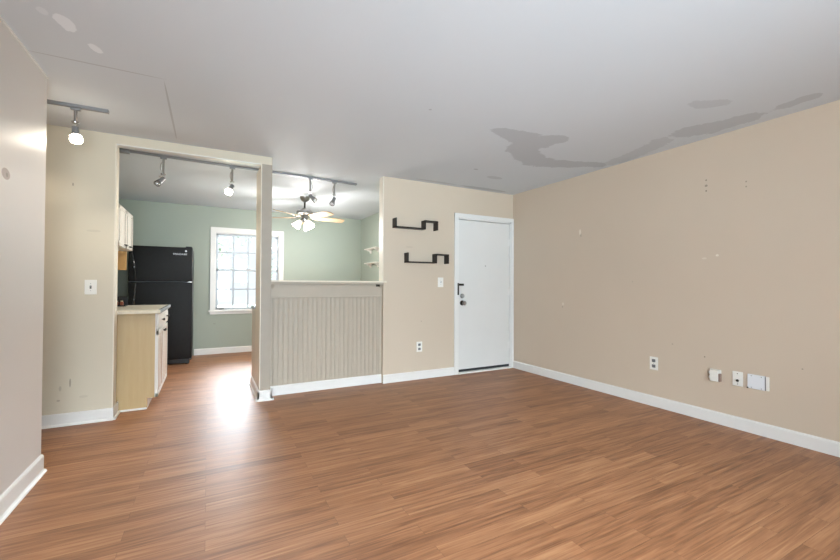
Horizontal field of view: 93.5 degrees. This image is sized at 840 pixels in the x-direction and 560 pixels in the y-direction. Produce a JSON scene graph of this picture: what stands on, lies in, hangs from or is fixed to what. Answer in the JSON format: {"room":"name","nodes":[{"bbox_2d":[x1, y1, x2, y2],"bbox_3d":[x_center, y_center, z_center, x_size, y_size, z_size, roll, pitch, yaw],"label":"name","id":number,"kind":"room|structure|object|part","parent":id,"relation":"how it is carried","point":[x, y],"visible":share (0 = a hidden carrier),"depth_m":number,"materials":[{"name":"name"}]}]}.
{"room":"empty living room","nodes":[
{"label":"empty living room","id":0,"kind":"room"},
{"bbox_2d":[0,19,46,494],"bbox_3d":[-1.088,-0.068,0.013,0.120,2.440,5.450,1,-1,-28],"label":"wall","id":1,"kind":"structure","parent":0,"point":[23,86],"depth_m":2.13,"materials":[{"name":"beige paint"}]},
{"bbox_2d":[0,454,46,524],"bbox_3d":[-1.027,1.099,0.034,0.030,0.108,5.450,1,-1,-28],"label":"baseboard","id":2,"kind":"structure","parent":1,"relation":"attached to","point":[13,495],"depth_m":2.13,"materials":[{"name":"white paint"}]},
{"bbox_2d":[0,15,48,78],"bbox_3d":[-1.027,-1.281,0.058,0.006,0.012,5.450,1,-1,-28],"label":"trim","id":3,"kind":"structure","parent":1,"relation":"attached to","point":[1,17],"depth_m":2.12,"materials":[{"name":"white paint"}]},
{"bbox_2d":[42,124,271,415],"bbox_3d":[-2.921,-0.034,3.291,3.163,2.440,0.120,1,-1,-28],"label":"wall","id":4,"kind":"structure","parent":0,"point":[80,178],"depth_m":3.28,"materials":[{"name":"beige paint"}]},
{"bbox_2d":[41,408,113,428],"bbox_3d":[-3.446,1.129,2.912,1.902,0.100,0.030,1,-1,-28],"label":"baseboard","id":5,"kind":"structure","parent":4,"relation":"attached to","point":[98,415],"depth_m":3.25,"materials":[{"name":"white paint"}]},
{"bbox_2d":[84,280,96,293],"bbox_3d":[-2.752,0.060,3.301,0.080,0.122,0.020,1,-1,-28],"label":"light switch","id":6,"kind":"object","parent":4,"relation":"attached to","point":[90,285],"visible":1,"depth_m":3.30,"materials":[{"name":"white plastic"}]},
{"bbox_2d":[112,144,118,407],"bbox_3d":[-2.647,0.008,3.438,0.008,2.362,0.119,1,-1,-28],"label":"trim","id":7,"kind":"structure","parent":4,"relation":"attached to","point":[116,146],"depth_m":3.42,"materials":[{"name":"beige paint"}]},
{"bbox_2d":[112,402,120,419],"bbox_3d":[-2.657,1.139,3.454,0.030,0.100,0.220,1,-1,-28],"label":"baseboard","id":8,"kind":"object","parent":4,"relation":"attached to","point":[116,412],"visible":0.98,"depth_m":3.44,"materials":[{"name":"white paint"}]},
{"bbox_2d":[117,144,260,166],"bbox_3d":[-2.117,-1.163,3.711,1.162,0.008,0.079,1,-1,-28],"label":"trim","id":9,"kind":"structure","parent":4,"relation":"attached to","point":[118,145],"depth_m":3.67,"materials":[{"name":"white paint"}]},
{"bbox_2d":[255,164,261,390],"bbox_3d":[-1.687,0.021,4.123,0.008,2.362,0.419,1,-1,-28],"label":"trim","id":10,"kind":"structure","parent":4,"relation":"attached to","point":[259,173],"depth_m":4.07,"materials":[{"name":"beige paint"}]},
{"bbox_2d":[249,376,273,401],"bbox_3d":[-1.720,1.154,4.263,0.165,0.100,0.780,1,-1,-28],"label":"baseboard","id":11,"kind":"structure","parent":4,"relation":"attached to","point":[264,395],"depth_m":3.95,"materials":[{"name":"white paint"}]},
{"bbox_2d":[117,199,360,354],"bbox_3d":[-2.909,0.012,6.905,4.140,2.440,0.120,1,-1,-28],"label":"wall","id":12,"kind":"structure","parent":0,"point":[328,251],"depth_m":6.64,"materials":[{"name":"green paint"}]},
{"bbox_2d":[194,346,251,354],"bbox_3d":[-2.416,1.187,7.082,2.840,0.100,0.014,1,-1,-28],"label":"baseboard","id":13,"kind":"structure","parent":12,"relation":"attached to","point":[205,351],"depth_m":6.60,"materials":[{"name":"white paint"}]},
{"bbox_2d":[208,227,283,314],"bbox_3d":[-2.977,-0.149,6.845,1.200,1.450,0.165,1,-1,-28],"label":"window","id":14,"kind":"structure","parent":12,"relation":"in","point":[215,231],"depth_m":6.73,"materials":[{"name":"white paint"}]},
{"bbox_3d":[-2.959,0.540,6.796,1.200,0.071,0.075,1,-1,-28],"label":"sill","id":15,"kind":"part","parent":14,"relation":"part of","materials":[{"name":"white paint"}]},
{"bbox_3d":[-2.983,0.159,6.849,0.990,0.680,0.030,1,-1,-28],"label":"sash","id":16,"kind":"part","parent":14,"relation":"part of","materials":[{"name":"clear plastic"}]},
{"bbox_3d":[-2.996,-0.461,6.886,0.990,0.635,0.030,1,-1,-28],"label":"sash","id":17,"kind":"part","parent":14,"relation":"part of","materials":[{"name":"clear glass"}]},
{"bbox_2d":[260,164,271,390],"bbox_3d":[-1.641,0.021,4.147,0.097,2.362,0.420,1,-1,-28],"label":"wall pillar","id":18,"kind":"structure","parent":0,"point":[266,232],"depth_m":3.96,"materials":[{"name":"beige paint"}]},
{"bbox_2d":[361,212,378,280],"bbox_3d":[-0.407,0.018,6.492,0.120,2.440,2.975,1,-1,-28],"label":"wall","id":19,"kind":"structure","parent":0,"point":[369,225],"depth_m":7.36,"materials":[{"name":"green paint"}]},
{"bbox_2d":[364,247,378,253],"bbox_3d":[-0.869,-0.531,7.132,0.100,0.090,0.540,1,-1,-28],"label":"corner shelf","id":20,"kind":"object","parent":19,"relation":"attached to","point":[371,248],"visible":0.85,"depth_m":7.05,"materials":[{"name":"white paint"}]},
{"bbox_2d":[364,262,378,267],"bbox_3d":[-0.870,-0.271,7.128,0.100,0.090,0.540,1,-1,-28],"label":"corner shelf","id":21,"kind":"object","parent":19,"relation":"attached to","point":[369,263],"visible":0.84,"depth_m":7.10,"materials":[{"name":"white paint"}]},
{"bbox_2d":[0,0,839,219],"bbox_3d":[-0.693,-1.293,2.592,6.643,0.080,9.840,1,-1,-28],"label":"ceiling","id":22,"kind":"structure","parent":0,"point":[512,97],"depth_m":2.47,"materials":[{"name":"paint"}]},
{"bbox_2d":[47,99,108,113],"bbox_3d":[-2.786,-1.250,2.672,1.091,0.022,0.040,1,-1,-28],"label":"track rail","id":23,"kind":"object","parent":22,"relation":"attached to","point":[52,102],"visible":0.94,"depth_m":2.83,"materials":[{"name":"grey metal"}]},
{"bbox_2d":[69,107,82,143],"bbox_3d":[-2.457,-1.108,2.828,0.077,0.257,0.080,1,-1,-28],"label":"track spotlight","id":24,"kind":"object","parent":23,"relation":"attached to","point":[75,137],"visible":1,"depth_m":2.82,"materials":[{"name":"white glass"}]},
{"bbox_3d":[-2.474,-1.171,2.838,0.048,0.094,0.048,1,-1,-28],"label":"stem","id":25,"kind":"part","parent":24,"relation":"part of","materials":[{"name":"silver metal"}]},
{"bbox_3d":[-2.456,-1.010,2.825,0.075,0.062,0.076,1,-1,-28],"label":"bulb","id":26,"kind":"part","parent":24,"relation":"part of","materials":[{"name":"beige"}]},
{"bbox_2d":[119,148,356,185],"bbox_3d":[-1.834,-1.218,4.385,2.413,0.034,0.060,1,-1,-32],"label":"track rail","id":27,"kind":"object","parent":22,"relation":"attached to","point":[121,150],"visible":0.85,"depth_m":4.18,"materials":[{"name":"metal"}]},
{"bbox_2d":[154,157,166,186],"bbox_3d":[-2.577,-1.071,3.920,0.064,0.302,0.111,0,-1,33],"label":"track spotlight","id":28,"kind":"object","parent":27,"relation":"attached to","point":[162,179],"visible":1,"depth_m":3.92,"materials":[{"name":"grey paint"}]},
{"bbox_3d":[-2.556,-1.125,3.938,0.048,0.159,0.048,1,-1,-28],"label":"stem","id":29,"kind":"part","parent":28,"relation":"part of","materials":[{"name":"silver metal"}]},
{"bbox_2d":[225,167,234,194],"bbox_3d":[-2.042,-1.062,4.242,0.075,0.309,0.106,0,-1,14],"label":"track spotlight","id":30,"kind":"object","parent":27,"relation":"attached to","point":[228,191],"visible":1,"depth_m":4.24,"materials":[{"name":"white glass"}]},
{"bbox_3d":[-2.045,-0.943,4.226,0.077,0.071,0.076,1,-1,-28],"label":"bulb","id":31,"kind":"part","parent":30,"relation":"part of","materials":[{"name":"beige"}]},
{"bbox_2d":[308,178,316,202],"bbox_3d":[-1.279,-1.063,4.716,0.116,0.288,0.064,0,-1,0],"label":"track spotlight","id":32,"kind":"object","parent":27,"relation":"attached to","point":[311,196],"visible":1,"depth_m":4.70,"materials":[{"name":"grey paint"}]},
{"bbox_3d":[-1.308,-1.115,4.708,0.048,0.149,0.048,1,-1,-28],"label":"stem","id":33,"kind":"part","parent":32,"relation":"part of","materials":[{"name":"silver metal"}]},
{"bbox_2d":[329,182,336,205],"bbox_3d":[-1.069,-1.054,4.850,0.063,0.300,0.096,0,-1,27],"label":"track spotlight","id":34,"kind":"object","parent":27,"relation":"attached to","point":[334,183],"visible":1,"depth_m":4.85,"materials":[{"name":"grey paint"}]},
{"bbox_2d":[272,196,343,231],"bbox_3d":[-1.667,-0.960,5.827,1.154,0.511,1.172,1,-1,-28],"label":"ceiling fan","id":35,"kind":"object","parent":22,"relation":"hanging from","point":[304,213],"visible":1,"depth_m":5.74,"materials":[{"name":"silver metal"}]},
{"bbox_3d":[-1.800,-0.806,5.742,0.118,0.130,0.117,0,-1,17],"label":"lamp shade","id":36,"kind":"part","parent":35,"relation":"part of","materials":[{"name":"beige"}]},
{"bbox_3d":[-1.592,-0.806,5.735,0.114,0.130,0.123,1,-1,-28],"label":"lamp shade","id":37,"kind":"part","parent":35,"relation":"part of","materials":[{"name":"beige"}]},
{"bbox_3d":[-1.394,-0.918,5.558,0.465,0.041,0.136,0,-1,39],"label":"blade","id":38,"kind":"part","parent":35,"relation":"part of","materials":[{"name":"brown wood"}]},
{"bbox_3d":[-1.372,-0.913,6.007,0.465,0.041,0.136,1,-1,-33],"label":"blade","id":39,"kind":"part","parent":35,"relation":"part of","materials":[{"name":"brown wood"}]},
{"bbox_2d":[0,351,839,559],"bbox_3d":[-0.704,1.217,2.560,6.643,0.060,9.840,1,-1,-28],"label":"floor","id":40,"kind":"structure","parent":0,"point":[511,463],"depth_m":2.36,"materials":[{"name":"brown wood"}]},
{"bbox_2d":[116,309,168,411],"bbox_3d":[-3.033,0.752,3.930,0.874,0.883,0.972,1,-1,-28],"label":"base cabinet","id":41,"kind":"object","parent":40,"relation":"on","point":[141,355],"visible":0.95,"depth_m":3.64,"materials":[{"name":"brown wood"}]},
{"bbox_3d":[-2.764,1.182,3.525,0.544,0.016,0.012,1,-1,-28],"label":"shoe moulding","id":42,"kind":"part","parent":41,"relation":"part of","materials":[{"name":"white paint"}]},
{"bbox_3d":[-2.840,0.748,3.506,0.815,0.883,0.018,1,-1,-28],"label":"panel","id":43,"kind":"part","parent":41,"relation":"part of","materials":[{"name":"brown wood"}]},
{"bbox_2d":[117,304,170,314],"bbox_3d":[-3.027,0.291,3.919,0.865,0.036,1.066,1,-1,-28],"label":"countertop","id":44,"kind":"structure","parent":41,"relation":"on","point":[130,309],"depth_m":3.69,"materials":[{"name":"beige laminate"}]},
{"bbox_2d":[117,296,127,305],"bbox_3d":[-3.168,0.225,4.151,0.145,0.100,0.135,1,-1,-28],"label":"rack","id":45,"kind":"object","parent":44,"relation":"on","point":[124,299],"visible":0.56,"depth_m":4.21,"materials":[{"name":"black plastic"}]},
{"bbox_3d":[-2.701,0.707,4.116,0.007,0.785,0.960,1,-1,-28],"label":"frame","id":46,"kind":"part","parent":41,"relation":"part of","materials":[{"name":"white paint"}]},
{"bbox_3d":[-2.575,0.788,3.910,0.019,0.615,0.472,1,-1,-28],"label":"door","id":47,"kind":"part","parent":41,"relation":"part of","materials":[{"name":"white paint"}]},
{"bbox_3d":[-2.572,0.392,3.916,0.023,0.141,0.472,1,-1,-28],"label":"drawer","id":48,"kind":"part","parent":41,"relation":"part of","materials":[{"name":"white paint"}]},
{"bbox_3d":[-2.578,0.788,3.909,0.013,0.545,0.402,1,-1,-28],"label":"panel","id":49,"kind":"part","parent":41,"relation":"part of","materials":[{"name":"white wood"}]},
{"bbox_3d":[-2.802,0.792,4.333,0.019,0.615,0.472,1,-1,-28],"label":"door","id":50,"kind":"part","parent":41,"relation":"part of","materials":[{"name":"white paint"}]},
{"bbox_3d":[-2.805,0.792,4.332,0.013,0.545,0.402,1,-1,-28],"label":"panel","id":51,"kind":"part","parent":41,"relation":"part of","materials":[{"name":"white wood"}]},
{"bbox_3d":[-2.799,0.396,4.339,0.023,0.141,0.472,1,-1,-28],"label":"drawer","id":52,"kind":"part","parent":41,"relation":"part of","materials":[{"name":"white paint"}]},
{"bbox_2d":[128,245,193,364],"bbox_3d":[-3.797,0.365,5.846,0.762,1.699,0.800,1,-1,-28],"label":"refrigerator","id":53,"kind":"object","parent":40,"relation":"on","point":[157,275],"visible":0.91,"depth_m":5.61,"materials":[{"name":"black metal"}]},
{"bbox_3d":[-3.907,-0.217,5.381,0.076,0.449,0.072,1,-1,-28],"label":"door handle","id":54,"kind":"part","parent":53,"relation":"part of","materials":[{"name":"black plastic"}]},
{"bbox_3d":[-3.909,0.315,5.374,0.076,0.555,0.073,1,-1,-28],"label":"door handle","id":55,"kind":"part","parent":53,"relation":"part of","materials":[{"name":"black plastic"}]},
{"bbox_3d":[-3.657,0.579,5.581,0.762,1.095,0.064,1,-1,-28],"label":"fridge door","id":56,"kind":"part","parent":53,"relation":"part of","materials":[{"name":"black metal"}]},
{"bbox_3d":[-3.654,-0.227,5.591,0.762,0.493,0.064,1,-1,-28],"label":"freezer door","id":57,"kind":"part","parent":53,"relation":"part of","materials":[{"name":"black metal"}]},
{"bbox_2d":[251,308,254,380],"bbox_3d":[-1.293,0.770,4.781,1.340,0.885,0.378,1,-1,-28],"label":"base cabinet","id":58,"kind":"object","parent":40,"relation":"on","point":[253,310],"visible":0.06,"depth_m":4.44,"materials":[{"name":"beige laminate"}]},
{"bbox_2d":[381,176,512,382],"bbox_3d":[0.414,0.005,5.176,1.983,2.440,0.120,1,-1,-28],"label":"wall","id":59,"kind":"structure","parent":0,"point":[415,309],"depth_m":4.89,"materials":[{"name":"beige paint"}]},
{"bbox_2d":[379,176,383,280],"bbox_3d":[-0.460,-0.605,4.713,0.008,1.240,0.120,1,-1,-28],"label":"trim","id":60,"kind":"structure","parent":59,"relation":"attached to","point":[381,180],"depth_m":4.70,"materials":[{"name":"beige paint"}]},
{"bbox_2d":[392,217,437,230],"bbox_3d":[-0.051,-0.674,4.808,0.578,0.112,0.100,1,-1,-28],"label":"wall shelf","id":61,"kind":"object","parent":59,"relation":"attached to","point":[394,220],"visible":1,"depth_m":4.82,"materials":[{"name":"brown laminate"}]},
{"bbox_2d":[383,367,453,383],"bbox_3d":[0.005,1.169,4.869,0.995,0.100,0.014,1,-1,-28],"label":"baseboard","id":62,"kind":"structure","parent":59,"relation":"attached to","point":[415,375],"depth_m":4.84,"materials":[{"name":"white paint"}]},
{"bbox_2d":[416,341,421,351],"bbox_3d":[-0.008,0.822,4.868,0.080,0.125,0.009,1,-1,-28],"label":"power outlet","id":63,"kind":"object","parent":59,"relation":"attached to","point":[418,344],"visible":1,"depth_m":4.86,"materials":[{"name":"white plastic"}]},
{"bbox_2d":[404,252,448,263],"bbox_3d":[0.087,-0.266,4.878,0.580,0.118,0.100,1,-1,-28],"label":"wall shelf","id":64,"kind":"object","parent":59,"relation":"attached to","point":[406,255],"visible":1,"depth_m":4.90,"materials":[{"name":"black metal"}]},
{"bbox_2d":[438,277,442,286],"bbox_3d":[0.265,0.029,5.016,0.080,0.122,0.020,1,-1,-28],"label":"light switch","id":65,"kind":"object","parent":59,"relation":"attached to","point":[440,280],"visible":1,"depth_m":5.02,"materials":[{"name":"white plastic"}]},
{"bbox_2d":[454,213,513,374],"bbox_3d":[0.865,0.181,5.380,0.993,2.097,0.184,1,-1,-28],"label":"door","id":66,"kind":"structure","parent":59,"relation":"in","point":[483,245],"depth_m":5.35,"materials":[{"name":"white paint"}]},
{"bbox_2d":[513,100,839,441],"bbox_3d":[2.878,-0.015,2.807,0.120,2.440,6.625,1,-1,-28],"label":"wall","id":67,"kind":"structure","parent":0,"point":[721,252],"depth_m":3.44,"materials":[{"name":"beige paint"}]},
{"bbox_2d":[650,356,657,369],"bbox_3d":[2.256,0.804,3.814,0.009,0.125,0.080,1,-1,-28],"label":"power outlet","id":68,"kind":"object","parent":67,"relation":"attached to","point":[653,360],"visible":1,"depth_m":3.81,"materials":[{"name":"white plastic"}]},
{"bbox_2d":[513,361,839,456],"bbox_3d":[2.846,1.154,2.701,0.014,0.100,6.490,1,-1,-28],"label":"baseboard","id":69,"kind":"structure","parent":67,"relation":"attached to","point":[815,443],"depth_m":3.41,"materials":[{"name":"white paint"}]},
{"bbox_2d":[709,368,721,381],"bbox_3d":[2.492,0.806,3.343,0.038,0.100,0.092,1,-1,-28],"label":"phone jack","id":70,"kind":"object","parent":67,"relation":"attached to","point":[714,374],"visible":1,"depth_m":3.32,"materials":[{"name":"white plastic"}]},
{"bbox_2d":[732,371,742,386],"bbox_3d":[2.575,0.802,3.208,0.018,0.118,0.072,1,-1,-28],"label":"outlet","id":71,"kind":"object","parent":67,"relation":"attached to","point":[737,377],"visible":1,"depth_m":3.21,"materials":[{"name":"white plastic"}]},
{"bbox_2d":[747,374,769,390],"bbox_3d":[2.641,0.802,3.090,0.014,0.114,0.142,1,-1,-28],"label":"blank plate","id":72,"kind":"object","parent":67,"relation":"attached to","point":[758,382],"visible":1,"depth_m":3.08,"materials":[{"name":"white plastic"}]},
{"bbox_3d":[-1.049,0.623,4.463,1.257,1.172,0.095,1,-1,-28],"label":"wall","id":73,"kind":"structure","parent":0,"visible":0},
{"bbox_2d":[270,374,380,395],"bbox_3d":[-1.014,1.159,4.386,1.257,0.100,0.014,1,-1,-28],"label":"baseboard","id":74,"kind":"structure","parent":73,"relation":"attached to","point":[369,379],"depth_m":4.36,"materials":[{"name":"white paint"}]},
{"bbox_2d":[270,284,381,385],"bbox_3d":[-1.012,0.581,4.396,1.257,1.065,0.030,1,-1,-28],"label":"beadboard panel","id":75,"kind":"object","parent":73,"relation":"attached to","point":[319,332],"visible":0.83,"depth_m":4.37,"materials":[{"name":"beige paint"}]},
{"bbox_2d":[271,280,386,289],"bbox_3d":[-1.034,0.061,4.475,1.283,0.105,0.335,1,-1,-28],"label":"bar ledge","id":76,"kind":"object","parent":73,"relation":"on","point":[379,284],"visible":0.8,"depth_m":4.29,"materials":[{"name":"beige paint"}]},
{"bbox_3d":[-0.997,0.036,4.377,1.255,0.021,0.084,1,-1,-28],"label":"cove moulding","id":77,"kind":"part","parent":76,"relation":"part of","materials":[{"name":"beige paint"}]},
{"bbox_3d":[-3.929,-0.022,4.554,0.120,2.440,3.060,1,-1,-28],"label":"wall","id":78,"kind":"structure","parent":0,"visible":0},
{"bbox_2d":[118,251,126,269],"bbox_3d":[-3.387,-0.395,4.182,0.472,0.570,0.085,1,-1,-28],"label":"upper cabinet","id":79,"kind":"object","parent":78,"relation":"attached to","point":[122,255],"visible":0.17,"depth_m":4.24,"materials":[{"name":"orange wood"}]},
{"bbox_2d":[118,204,132,250],"bbox_3d":[-3.143,-0.506,3.812,0.551,0.385,0.780,1,-1,-28],"label":"upper cabinet","id":80,"kind":"object","parent":78,"relation":"attached to","point":[125,219],"visible":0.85,"depth_m":3.89,"materials":[{"name":"white paint"}]},
{"bbox_3d":[-2.838,-0.505,3.754,0.013,0.309,0.314,1,-1,-28],"label":"panel","id":81,"kind":"part","parent":80,"relation":"part of","materials":[{"name":"white paint"}]},
{"bbox_3d":[-2.835,-0.505,3.756,0.019,0.379,0.384,1,-1,-28],"label":"door","id":82,"kind":"part","parent":80,"relation":"part of","materials":[{"name":"white paint"}]},
{"bbox_3d":[-3.020,-0.502,4.099,0.019,0.379,0.384,1,-1,-28],"label":"door","id":83,"kind":"part","parent":80,"relation":"part of","materials":[{"name":"white paint"}]},
{"bbox_3d":[-3.022,-0.502,4.098,0.013,0.309,0.314,1,-1,-28],"label":"panel","id":84,"kind":"part","parent":80,"relation":"part of","materials":[{"name":"white paint"}]},
{"label":"outside","id":85,"kind":"structure","parent":0,"visible":0},
{"bbox_2d":[218,305,250,306],"bbox_3d":[-9.826,1.846,18.280,28.000,0.100,26.460,1,-1,-28],"label":"ground","id":86,"kind":"structure","parent":85,"point":[218,305],"depth_m":29.17,"materials":[{"name":"white"}]},
{"bbox_2d":[218,236,255,287],"bbox_3d":[-6.636,-0.898,11.257,3.944,5.246,3.885,0,-1,12],"label":"tree","id":87,"kind":"object","parent":86,"relation":"on","point":[219,239],"visible":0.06,"depth_m":12.07,"materials":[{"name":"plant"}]}
]}

